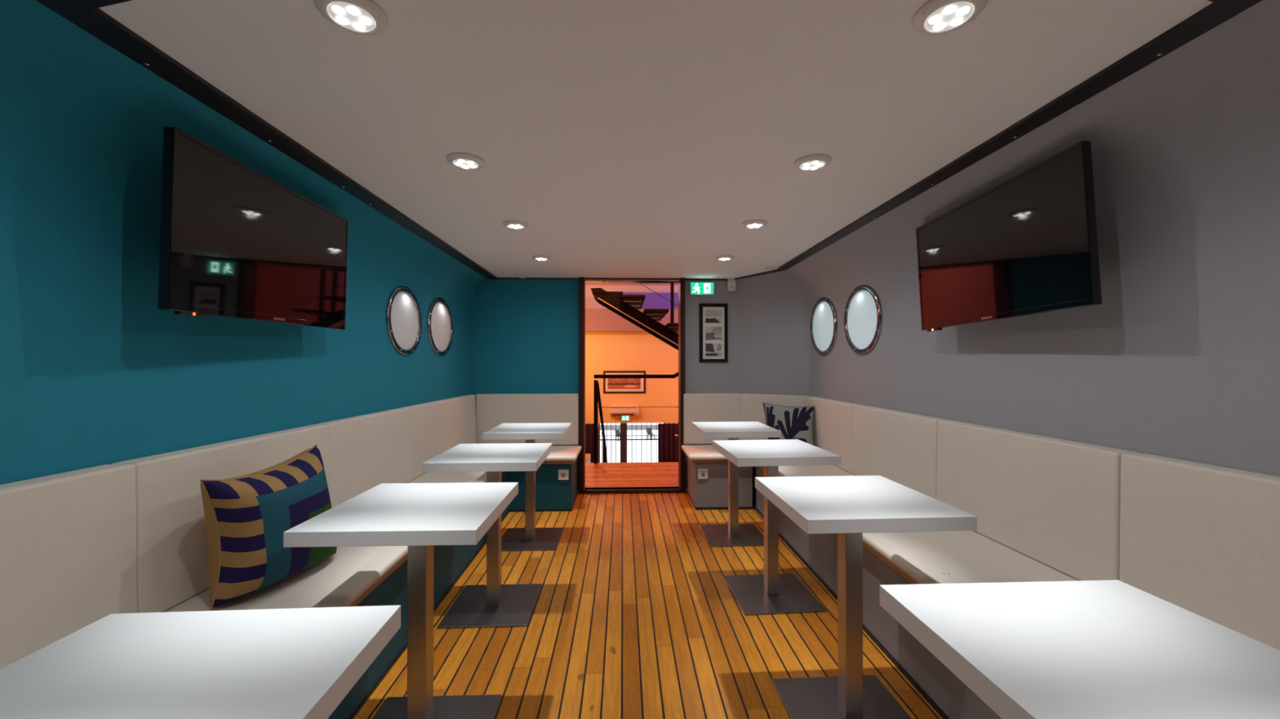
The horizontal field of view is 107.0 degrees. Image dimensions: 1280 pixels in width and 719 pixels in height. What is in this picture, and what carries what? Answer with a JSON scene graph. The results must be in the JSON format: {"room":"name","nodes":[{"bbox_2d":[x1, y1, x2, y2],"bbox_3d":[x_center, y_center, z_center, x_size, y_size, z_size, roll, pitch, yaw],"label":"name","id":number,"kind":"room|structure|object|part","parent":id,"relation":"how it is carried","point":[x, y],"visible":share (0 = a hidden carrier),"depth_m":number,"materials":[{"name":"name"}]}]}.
{"room":"ship interior","nodes":[
{"label":"ship interior","id":0,"kind":"room"},
{"bbox_2d":[0,0,486,612],"bbox_3d":[-1.447,0.217,1.488,0.336,1.965,5.680,0,0,-2],"label":"wall","id":1,"kind":"structure","parent":0,"point":[93,373],"depth_m":1.39,"materials":[{"name":"teal paint"},{"name":"plaster"}]},
{"bbox_2d":[0,464,137,669],"bbox_3d":[-1.461,0.523,0.894,0.096,0.463,0.897,0,0,0],"label":"panel","id":2,"kind":"object","parent":1,"relation":"attached to","point":[68,552],"visible":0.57,"depth_m":1.17,"materials":[{"name":"beige fabric"}]},
{"bbox_2d":[111,424,329,613],"bbox_3d":[-1.470,0.528,1.769,0.089,0.463,0.847,0,0,0],"label":"panel","id":3,"kind":"object","parent":1,"relation":"attached to","point":[172,567],"visible":0.47,"depth_m":1.48,"materials":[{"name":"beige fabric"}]},
{"bbox_2d":[157,126,348,329],"bbox_3d":[-1.410,-0.393,1.768,0.139,0.523,0.900,2,0,-4],"label":"television","id":4,"kind":"object","parent":1,"relation":"attached to","point":[236,242],"visible":1,"depth_m":1.58,"materials":[{"name":"black plastic"}]},
{"bbox_2d":[35,0,497,279],"bbox_3d":[-1.187,-0.760,1.503,0.205,0.020,5.680,0,0,-2],"label":"trim","id":5,"kind":"structure","parent":1,"relation":"attached to","point":[85,14],"depth_m":1.36,"materials":[{"name":"black"}]},
{"bbox_2d":[316,407,412,507],"bbox_3d":[-1.478,0.533,2.599,0.082,0.463,0.807,0,0,0],"label":"panel","id":6,"kind":"object","parent":1,"relation":"attached to","point":[367,451],"visible":0.67,"depth_m":2.52,"materials":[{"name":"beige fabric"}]},
{"bbox_2d":[386,285,422,355],"bbox_3d":[-1.534,-0.254,3.098,0.034,0.458,0.458,0,0,0],"label":"porthole","id":7,"kind":"object","parent":1,"relation":"attached to","point":[403,314],"visible":1,"depth_m":3.06,"materials":[{"name":"silver metal"}]},
{"bbox_3d":[-1.531,-0.253,3.098,0.028,0.385,0.385,0,0,0],"label":"milky glass","id":8,"kind":"part","parent":7,"relation":"part of","materials":[{"name":"white glass"}]},
{"bbox_2d":[401,395,475,479],"bbox_3d":[-1.488,0.539,3.610,0.076,0.463,1.208,0,0,0],"label":"panel","id":9,"kind":"object","parent":1,"relation":"attached to","point":[437,427],"visible":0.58,"depth_m":3.44,"materials":[{"name":"beige fabric"}]},
{"bbox_2d":[426,297,453,356],"bbox_3d":[-1.538,-0.253,3.663,0.033,0.458,0.458,0,0,0],"label":"porthole","id":10,"kind":"object","parent":1,"relation":"attached to","point":[439,319],"visible":1,"depth_m":3.62,"materials":[{"name":"white glass"}]},
{"bbox_3d":[-1.534,-0.253,3.663,0.027,0.385,0.385,0,0,0],"label":"milky glass","id":11,"kind":"part","parent":10,"relation":"part of","materials":[{"name":"white glass"}]},
{"bbox_2d":[470,278,738,488],"bbox_3d":[-0.009,0.109,4.422,3.500,2.215,0.080,0,0,-2],"label":"wall","id":12,"kind":"structure","parent":0,"point":[524,333],"depth_m":4.35,"materials":[{"name":"teal paint"}]},
{"bbox_2d":[475,393,578,445],"bbox_3d":[-1.019,0.543,4.303,0.920,0.463,0.078,0,0,-2],"label":"panel","id":13,"kind":"object","parent":12,"relation":"attached to","point":[492,410],"visible":0.78,"depth_m":4.27,"materials":[{"name":"beige fabric"}]},
{"bbox_2d":[487,277,578,279],"bbox_3d":[-0.973,-0.745,4.345,0.837,0.016,0.014,0,0,-2],"label":"trim","id":14,"kind":"structure","parent":12,"relation":"attached to","point":[497,277],"depth_m":4.34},
{"bbox_2d":[578,277,684,493],"bbox_3d":[-0.074,0.234,4.389,0.971,1.964,0.180,0,0,-2],"label":"door","id":15,"kind":"structure","parent":12,"relation":"in","point":[681,282],"depth_m":4.33,"materials":[{"name":"black metal"}]},
{"bbox_2d":[689,282,714,295],"bbox_3d":[0.574,-0.656,4.389,0.222,0.118,0.036,0,0,-2],"label":"exit sign","id":16,"kind":"object","parent":12,"relation":"attached to","point":[695,288],"visible":1,"depth_m":4.37,"materials":[{"name":"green plastic"}]},
{"bbox_2d":[683,393,740,444],"bbox_3d":[0.662,0.543,4.364,0.530,0.463,0.078,0,0,-2],"label":"panel","id":17,"kind":"object","parent":12,"relation":"attached to","point":[697,407],"visible":0.63,"depth_m":4.33,"materials":[{"name":"beige fabric"}]},
{"bbox_2d":[699,303,728,362],"bbox_3d":[0.683,-0.247,4.398,0.263,0.545,0.022,0,0,-2],"label":"framed prints","id":18,"kind":"object","parent":12,"relation":"attached to","point":[713,317],"visible":1,"depth_m":4.40,"materials":[{"name":"white paper"}]},
{"bbox_2d":[705,343,721,356],"bbox_3d":[0.684,-0.087,4.397,0.152,0.123,0.001,0,0,-2],"label":"print","id":19,"kind":"object","parent":18,"relation":"attached to","point":[711,349],"depth_m":4.40},
{"bbox_2d":[705,327,721,340],"bbox_3d":[0.684,-0.242,4.398,0.152,0.121,0.001,0,0,-2],"label":"print","id":20,"kind":"object","parent":18,"relation":"attached to","point":[711,333],"depth_m":4.40},
{"bbox_2d":[705,310,721,323],"bbox_3d":[0.684,-0.400,4.399,0.152,0.121,0.001,0,0,-2],"label":"print","id":21,"kind":"object","parent":18,"relation":"attached to","point":[711,316],"depth_m":4.40},
{"bbox_2d":[727,278,736,291],"bbox_3d":[0.848,-0.692,4.393,0.072,0.110,0.048,0,0,-2],"label":"sensor","id":22,"kind":"object","parent":12,"relation":"attached to","point":[731,282],"visible":0.99,"depth_m":4.38,"materials":[{"name":"white plastic"}]},
{"bbox_2d":[684,269,784,280],"bbox_3d":[0.864,-0.746,4.258,0.926,0.016,0.268,0,0,32],"label":"trim","id":23,"kind":"structure","parent":12,"relation":"attached to","point":[775,270],"depth_m":4.25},
{"bbox_2d":[585,284,678,462],"bbox_3d":[-0.418,1.015,13.038,6.100,6.200,0.100,0,0,-2],"label":"wall","id":24,"kind":"structure","parent":0,"point":[618,351],"depth_m":13.00,"materials":[{"name":"orange paint"}]},
{"bbox_2d":[603,370,645,393],"bbox_3d":[-0.423,0.620,12.979,1.160,0.620,0.022,0,0,-2],"label":"framed picture","id":25,"kind":"object","parent":24,"relation":"attached to","point":[610,385],"visible":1,"depth_m":12.98},
{"bbox_2d":[607,378,640,389],"bbox_3d":[-0.433,0.615,12.979,0.900,0.390,0.001,0,0,-2],"label":"print","id":26,"kind":"object","parent":25,"relation":"attached to","point":[612,384],"depth_m":12.98},
{"bbox_2d":[609,404,639,415],"bbox_3d":[-0.423,1.385,12.884,0.780,0.270,0.203,0,0,-2],"label":"air conditioner","id":27,"kind":"object","parent":24,"relation":"attached to","point":[615,410],"visible":0.98,"depth_m":12.79,"materials":[{"name":"white plastic"}]},
{"bbox_2d":[621,415,629,421],"bbox_3d":[-0.398,1.603,12.960,0.220,0.140,0.051,0,0,-2],"label":"exit sign","id":28,"kind":"object","parent":24,"relation":"attached to","point":[624,418],"visible":1,"depth_m":12.93,"materials":[{"name":"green plastic"}]},
{"bbox_2d":[598,422,665,462],"bbox_3d":[-0.218,2.854,13.027,1.820,2.222,0.145,0,0,-2],"label":"window","id":29,"kind":"structure","parent":24,"relation":"in","point":[628,442],"depth_m":13.03,"materials":[{"name":"glass"}]},
{"bbox_3d":[-0.821,2.824,13.015,0.555,2.162,0.005,0,0,-2],"label":"pane","id":30,"kind":"part","parent":29,"relation":"part of","materials":[{"name":"clear glass"}]},
{"bbox_3d":[0.152,2.824,13.050,1.018,2.162,0.005,0,0,-2],"label":"pane","id":31,"kind":"part","parent":29,"relation":"part of","materials":[{"name":"clear glass"}]},
{"bbox_2d":[585,308,678,332],"bbox_3d":[-0.410,-1.056,12.825,6.100,0.600,0.350,0,0,-2],"label":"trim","id":32,"kind":"structure","parent":24,"relation":"attached to","point":[597,320],"depth_m":12.64,"materials":[{"name":"orange paint"}]},
{"bbox_2d":[622,292,678,308],"bbox_3d":[0.808,-1.615,13.021,2.650,0.440,0.049,0,0,-2],"label":"panel","id":33,"kind":"object","parent":24,"relation":"attached to","point":[652,300],"visible":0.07,"depth_m":12.98,"materials":[{"name":"purple paint"}]},
{"bbox_2d":[585,282,678,285],"bbox_3d":[-0.265,-2.109,8.788,6.100,0.100,8.640,0,0,-2],"label":"ceiling","id":34,"kind":"structure","parent":0,"point":[586,283],"depth_m":12.85,"materials":[{"name":"paint"}]},
{"bbox_2d":[591,283,678,350],"bbox_3d":[0.950,-0.235,6.175,3.122,2.517,1.270,0,0,-2],"label":"staircase","id":35,"kind":"structure","parent":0,"point":[626,306],"depth_m":5.74,"materials":[{"name":"black metal"}]},
{"bbox_3d":[-0.402,-0.807,6.054,0.370,0.025,0.680,0,0,-2],"label":"plate","id":36,"kind":"part","parent":35,"relation":"part of","materials":[{"name":"black metal"}]},
{"bbox_2d":[353,453,942,718],"bbox_3d":[0.017,1.238,2.315,5.400,0.133,7.400,0,0,-2],"label":"floor","id":37,"kind":"structure","parent":0,"point":[635,615],"depth_m":2.09,"materials":[{"name":"brown wood"}]},
{"bbox_2d":[0,605,400,718],"bbox_3d":[-0.666,0.819,0.597,0.495,0.750,0.495,0,0,-3],"label":"bistro table","id":38,"kind":"object","parent":37,"relation":"on","point":[295,663],"visible":1,"depth_m":0.69,"materials":[{"name":"white laminate"}]},
{"bbox_2d":[283,482,518,718],"bbox_3d":[-0.686,0.825,1.483,0.495,0.750,0.495,0,0,-2],"label":"bistro table","id":39,"kind":"object","parent":37,"relation":"on","point":[418,517],"visible":1,"depth_m":1.45,"materials":[{"name":"laminate"}]},
{"bbox_3d":[-0.686,1.196,1.481,0.400,0.008,0.400,0,0,-2],"label":"plate","id":40,"kind":"part","parent":39,"relation":"part of","materials":[{"name":"metal"}]},
{"bbox_2d":[328,471,509,718],"bbox_3d":[-1.152,0.997,1.214,0.445,0.402,5.080,0,0,-2],"label":"bench","id":41,"kind":"object","parent":37,"relation":"on","point":[451,562],"visible":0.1,"depth_m":1.90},
{"bbox_2d":[164,546,407,612],"bbox_3d":[-1.172,0.780,1.681,0.536,0.038,0.496,0,0,-2],"label":"seat cushion","id":42,"kind":"object","parent":41,"relation":"on","point":[344,576],"depth_m":1.60,"materials":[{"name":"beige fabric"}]},
{"bbox_2d":[200,444,337,610],"bbox_3d":[-1.252,0.539,1.617,0.248,0.432,0.469,0,0,10],"label":"throw pillow","id":43,"kind":"object","parent":42,"relation":"on","point":[247,517],"visible":0.84,"depth_m":1.47,"materials":[{"name":"multicoloured fabric"}]},
{"bbox_2d":[407,471,486,483],"bbox_3d":[-1.212,0.788,3.094,0.485,0.038,0.295,0,0,-2],"label":"seat cushion","id":44,"kind":"object","parent":41,"relation":"on","point":[446,477],"depth_m":3.08,"materials":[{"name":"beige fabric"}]},
{"bbox_2d":[422,443,551,629],"bbox_3d":[-0.715,0.829,2.324,0.495,0.750,0.495,0,0,-3],"label":"bistro table","id":45,"kind":"object","parent":37,"relation":"on","point":[495,604],"visible":1,"depth_m":2.29,"materials":[{"name":"laminate"}]},
{"bbox_3d":[-0.715,1.200,2.322,0.400,0.008,0.400,0,0,-3],"label":"plate","id":46,"kind":"part","parent":45,"relation":"part of","materials":[{"name":"metal"}]},
{"bbox_2d":[482,422,571,551],"bbox_3d":[-0.736,0.834,3.187,0.495,0.750,0.495,0,0,-2],"label":"bistro table","id":47,"kind":"object","parent":37,"relation":"on","point":[530,538],"visible":0.94,"depth_m":3.16,"materials":[{"name":"laminate"}]},
{"bbox_3d":[-0.736,1.205,3.185,0.400,0.008,0.400,0,0,-2],"label":"plate","id":48,"kind":"part","parent":47,"relation":"part of","materials":[{"name":"metal"}]},
{"bbox_2d":[508,458,577,511],"bbox_3d":[-1.021,1.013,4.010,0.968,0.402,0.500,0,0,-2],"label":"bench","id":49,"kind":"object","parent":37,"relation":"on","point":[553,494],"visible":0.35,"depth_m":3.79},
{"bbox_2d":[544,445,581,461],"bbox_3d":[-0.981,0.793,4.003,0.928,0.038,0.520,0,0,-2],"label":"seat cushion","id":50,"kind":"object","parent":49,"relation":"on","point":[558,453],"visible":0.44,"depth_m":3.90,"materials":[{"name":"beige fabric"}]},
{"bbox_2d":[558,469,568,479],"bbox_3d":[-0.611,0.922,3.784,0.082,0.082,0.012,0,0,-2],"label":"wall socket","id":51,"kind":"object","parent":49,"relation":"attached to","point":[563,474],"visible":1,"depth_m":3.78,"materials":[{"name":"white plastic"}]},
{"bbox_2d":[593,372,678,463],"bbox_3d":[0.058,0.612,5.452,1.172,1.155,0.044,0,0,-2],"label":"landing railing","id":52,"kind":"object","parent":37,"relation":"on","point":[676,375],"visible":0.52,"depth_m":5.42,"materials":[{"name":"black metal"}]},
{"bbox_3d":[-0.505,0.713,5.431,0.044,0.952,0.040,0,0,-2],"label":"post","id":53,"kind":"part","parent":52,"relation":"part of","materials":[{"name":"black metal"}]},
{"bbox_3d":[0.058,0.125,5.455,1.172,0.182,0.044,0,0,-2],"label":"handrail","id":54,"kind":"part","parent":52,"relation":"part of","materials":[{"name":"black metal"}]},
{"bbox_2d":[687,457,755,510],"bbox_3d":[0.696,1.013,4.072,0.552,0.402,0.500,0,0,-2],"label":"bench","id":55,"kind":"object","parent":37,"relation":"on","point":[711,493],"visible":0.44,"depth_m":3.83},
{"bbox_2d":[697,469,707,479],"bbox_3d":[0.508,0.925,3.824,0.082,0.082,0.012,0,0,-2],"label":"wall socket","id":56,"kind":"object","parent":55,"relation":"attached to","point":[702,473],"visible":1,"depth_m":3.82,"materials":[{"name":"white plastic"}]},
{"bbox_2d":[681,444,728,460],"bbox_3d":[0.869,0.793,4.067,0.970,0.038,0.515,0,0,-2],"label":"seat cushion","id":57,"kind":"object","parent":55,"relation":"on","point":[694,452],"visible":0.39,"depth_m":3.92,"materials":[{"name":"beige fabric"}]},
{"bbox_2d":[691,422,781,547],"bbox_3d":[0.641,0.835,3.260,0.495,0.750,0.495,0,0,-3],"label":"bistro table","id":58,"kind":"object","parent":37,"relation":"on","point":[733,534],"visible":0.91,"depth_m":3.23,"materials":[{"name":"laminate"}]},
{"bbox_3d":[0.641,1.206,3.258,0.400,0.008,0.400,0,0,-3],"label":"plate","id":59,"kind":"part","parent":58,"relation":"part of","materials":[{"name":"metal"}]},
{"bbox_2d":[712,439,841,616],"bbox_3d":[0.676,0.830,2.442,0.495,0.750,0.495,0,0,-5],"label":"bistro table","id":60,"kind":"object","parent":37,"relation":"on","point":[771,593],"visible":1,"depth_m":2.41,"materials":[{"name":"laminate"}]},
{"bbox_3d":[0.676,1.201,2.440,0.400,0.008,0.400,0,0,-5],"label":"plate","id":61,"kind":"part","parent":60,"relation":"part of","materials":[{"name":"metal"}]},
{"bbox_2d":[755,475,977,718],"bbox_3d":[0.701,0.825,1.583,0.495,0.750,0.495,0,0,-3],"label":"bistro table","id":62,"kind":"object","parent":37,"relation":"on","point":[848,507],"visible":1,"depth_m":1.56,"materials":[{"name":"laminate"}]},
{"bbox_3d":[0.701,1.196,1.581,0.400,0.008,0.400,0,0,-3],"label":"plate","id":63,"kind":"part","parent":62,"relation":"part of","materials":[{"name":"metal"}]},
{"bbox_2d":[755,466,1001,718],"bbox_3d":[1.256,0.997,1.300,0.495,0.402,5.080,0,0,-2],"label":"bench","id":64,"kind":"object","parent":37,"relation":"on","point":[950,698],"visible":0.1,"depth_m":1.93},
{"bbox_2d":[778,465,855,476],"bbox_3d":[1.163,0.787,3.267,0.510,0.041,0.319,0,0,-2],"label":"seat cushion","id":65,"kind":"object","parent":64,"relation":"on","point":[806,470],"depth_m":3.26,"materials":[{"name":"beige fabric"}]},
{"bbox_2d":[762,402,814,445],"bbox_3d":[1.196,0.565,3.830,0.455,0.413,0.173,0,0,34],"label":"throw pillow","id":66,"kind":"object","parent":65,"relation":"on","point":[793,422],"visible":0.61,"depth_m":3.78,"materials":[{"name":"grey fabric"}]},
{"bbox_2d":[862,530,1079,584],"bbox_3d":[1.215,0.779,1.850,0.560,0.041,0.486,0,0,-2],"label":"seat cushion","id":67,"kind":"object","parent":64,"relation":"on","point":[933,557],"depth_m":1.81,"materials":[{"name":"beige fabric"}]},
{"bbox_2d":[880,580,1279,718],"bbox_3d":[0.732,0.820,0.700,0.495,0.750,0.495,0,0,-3],"label":"bistro table","id":68,"kind":"object","parent":37,"relation":"on","point":[1090,649],"visible":1,"depth_m":0.73,"materials":[{"name":"laminate"}]},
{"bbox_2d":[97,0,1213,279],"bbox_3d":[0.006,-0.795,1.507,2.720,0.060,5.762,0,0,-2],"label":"ceiling","id":69,"kind":"structure","parent":0,"point":[630,139],"depth_m":1.38,"materials":[{"name":"white paint"}]},
{"bbox_2d":[312,0,388,35],"bbox_3d":[-0.635,-0.759,1.044,0.142,0.019,0.142,0,0,-2],"label":"recessed light","id":70,"kind":"object","parent":69,"relation":"in","point":[362,17],"visible":1,"depth_m":1.04,"materials":[{"name":"white"}]},
{"bbox_2d":[445,152,485,169],"bbox_3d":[-0.667,-0.754,1.817,0.142,0.019,0.142,0,0,-24],"label":"recessed light","id":71,"kind":"object","parent":69,"relation":"in","point":[466,161],"visible":1,"depth_m":1.79,"materials":[{"name":"white metal"}]},
{"bbox_2d":[502,220,528,229],"bbox_3d":[-0.696,-0.749,2.651,0.142,0.019,0.142,0,0,-12],"label":"recessed light","id":72,"kind":"object","parent":69,"relation":"in","point":[517,224],"visible":1,"depth_m":2.62,"materials":[{"name":"white metal"}]},
{"bbox_2d":[516,275,527,278],"bbox_3d":[-1.058,-0.741,4.254,0.094,0.017,0.094,0,0,-2],"label":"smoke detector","id":73,"kind":"object","parent":69,"relation":"attached to","point":[517,276],"visible":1,"depth_m":4.22,"materials":[{"name":"white plastic"}]},
{"bbox_2d":[531,254,551,260],"bbox_3d":[-0.726,-0.745,3.490,0.142,0.019,0.142,0,0,43],"label":"recessed light","id":74,"kind":"object","parent":69,"relation":"in","point":[539,257],"visible":1,"depth_m":3.46,"materials":[{"name":"white metal"}]},
{"bbox_2d":[715,254,734,260],"bbox_3d":[0.623,-0.745,3.489,0.142,0.019,0.142,0,0,-6],"label":"recessed light","id":75,"kind":"object","parent":69,"relation":"in","point":[725,257],"visible":1,"depth_m":3.46,"materials":[{"name":"white metal"}]},
{"bbox_2d":[741,219,767,228],"bbox_3d":[0.638,-0.750,2.639,0.142,0.019,0.142,0,0,-27],"label":"recessed light","id":76,"kind":"object","parent":69,"relation":"in","point":[753,224],"visible":1,"depth_m":2.61,"materials":[{"name":"white metal"}]},
{"bbox_2d":[762,265,777,269],"bbox_3d":[1.053,-0.745,3.845,0.116,0.014,0.116,0,0,-2],"label":"ceiling vent","id":77,"kind":"object","parent":69,"relation":"in","point":[768,267],"visible":1,"depth_m":3.82,"materials":[{"name":"white plastic"}]},
{"bbox_2d":[792,153,831,170],"bbox_3d":[0.665,-0.754,1.829,0.142,0.019,0.142,0,0,-39],"label":"recessed light","id":78,"kind":"object","parent":69,"relation":"in","point":[818,161],"visible":1,"depth_m":1.80,"materials":[{"name":"white metal"}]},
{"bbox_2d":[911,0,988,35],"bbox_3d":[0.680,-0.759,1.044,0.142,0.019,0.142,0,0,-7],"label":"recessed light","id":79,"kind":"object","parent":69,"relation":"in","point":[934,17],"visible":1,"depth_m":1.04,"materials":[{"name":"white"}]},
{"bbox_2d":[735,269,809,493],"bbox_3d":[1.097,0.232,4.143,0.692,1.965,0.253,0,0,34],"label":"wall","id":80,"kind":"structure","parent":0,"point":[774,309],"depth_m":4.22,"materials":[{"name":"grey paint"}]},
{"bbox_2d":[740,393,807,439],"bbox_3d":[1.178,0.542,4.199,0.585,0.463,0.076,0,0,34],"label":"panel","id":81,"kind":"object","parent":80,"relation":"attached to","point":[752,410],"visible":0.45,"depth_m":4.24,"materials":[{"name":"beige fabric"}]},
{"bbox_2d":[787,0,1279,476],"bbox_3d":[1.469,0.216,1.402,0.367,1.965,5.300,0,0,-2],"label":"wall","id":82,"kind":"structure","parent":0,"point":[1179,357],"depth_m":1.46,"materials":[{"name":"grey paint"}]},
{"bbox_2d":[809,297,837,355],"bbox_3d":[1.462,-0.265,3.791,0.033,0.476,0.476,0,0,-2],"label":"porthole","id":83,"kind":"object","parent":82,"relation":"attached to","point":[824,319],"visible":1,"depth_m":3.75,"materials":[{"name":"white glass"}]},
{"bbox_3d":[1.459,-0.265,3.791,0.027,0.400,0.400,0,0,-2],"label":"milky glass","id":84,"kind":"part","parent":83,"relation":"part of","materials":[{"name":"white glass"}]},
{"bbox_2d":[803,396,859,473],"bbox_3d":[1.443,0.539,3.608,0.093,0.463,0.812,0,0,-3],"label":"panel","id":85,"kind":"object","parent":82,"relation":"attached to","point":[832,421],"visible":0.48,"depth_m":3.45,"materials":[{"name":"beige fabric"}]},
{"bbox_2d":[844,284,882,355],"bbox_3d":[1.494,-0.269,3.197,0.033,0.476,0.476,0,0,-2],"label":"porthole","id":86,"kind":"object","parent":82,"relation":"attached to","point":[863,314],"visible":0.99,"depth_m":3.15,"materials":[{"name":"silver metal"}]},
{"bbox_3d":[1.491,-0.269,3.197,0.027,0.400,0.400,0,0,-2],"label":"milky glass","id":87,"kind":"part","parent":86,"relation":"part of","materials":[{"name":"white glass"}]},
{"bbox_2d":[850,404,950,499],"bbox_3d":[1.487,0.534,2.776,0.093,0.463,0.847,0,0,-3],"label":"panel","id":88,"kind":"object","parent":82,"relation":"attached to","point":[900,447],"visible":0.68,"depth_m":2.68,"materials":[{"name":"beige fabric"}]},
{"bbox_2d":[915,140,1102,331],"bbox_3d":[1.443,-0.409,1.917,0.131,0.542,0.911,0,0,0],"label":"television","id":89,"kind":"object","parent":82,"relation":"attached to","point":[1027,244],"visible":1,"depth_m":1.74,"materials":[{"name":"black plastic"}]},
{"bbox_2d":[777,0,1262,271],"bbox_3d":[1.205,-0.761,1.343,0.185,0.020,5.190,0,0,-2],"label":"trim","id":90,"kind":"structure","parent":82,"relation":"attached to","point":[1219,11],"depth_m":1.37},
{"bbox_2d":[936,420,1140,581],"bbox_3d":[1.532,0.529,1.927,0.093,0.463,0.847,0,0,-3],"label":"panel","id":91,"kind":"object","parent":82,"relation":"attached to","point":[1053,502],"visible":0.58,"depth_m":1.78,"materials":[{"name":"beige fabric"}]},
{"bbox_2d":[1119,453,1279,650],"bbox_3d":[1.576,0.524,1.089,0.093,0.463,0.827,0,0,-3],"label":"panel","id":92,"kind":"object","parent":82,"relation":"attached to","point":[1202,540],"visible":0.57,"depth_m":1.28,"materials":[{"name":"beige fabric"}]},
{"bbox_3d":[-0.207,4.140,8.525,6.600,0.100,9.100,0,0,-2],"label":"floor","id":93,"kind":"structure","parent":0,"visible":0},
{"bbox_2d":[585,423,593,462],"bbox_3d":[-1.481,2.918,12.823,0.678,2.352,0.106,0,0,-2],"label":"curtain","id":94,"kind":"object","parent":93,"relation":"on","point":[588,427],"visible":0.12,"depth_m":12.82,"materials":[{"name":"red fabric"}]},
{"bbox_2d":[597,382,607,462],"bbox_3d":[-0.578,2.179,8.002,0.059,3.816,5.018,0,0,-2],"label":"stair handrail","id":95,"kind":"object","parent":93,"relation":"on","point":[604,447],"visible":0.27,"depth_m":6.68,"materials":[{"name":"black metal"}]},
{"bbox_3d":[-0.531,1.871,6.975,0.036,1.420,0.036,0,0,-2],"label":"post","id":96,"kind":"part","parent":95,"relation":"part of","materials":[{"name":"black metal"}]},
{"bbox_2d":[657,423,678,462],"bbox_3d":[0.794,2.919,12.896,0.605,2.352,0.111,0,0,-2],"label":"curtain","id":97,"kind":"object","parent":93,"relation":"on","point":[668,446],"visible":0.44,"depth_m":12.89,"materials":[{"name":"red fabric"}]}
]}

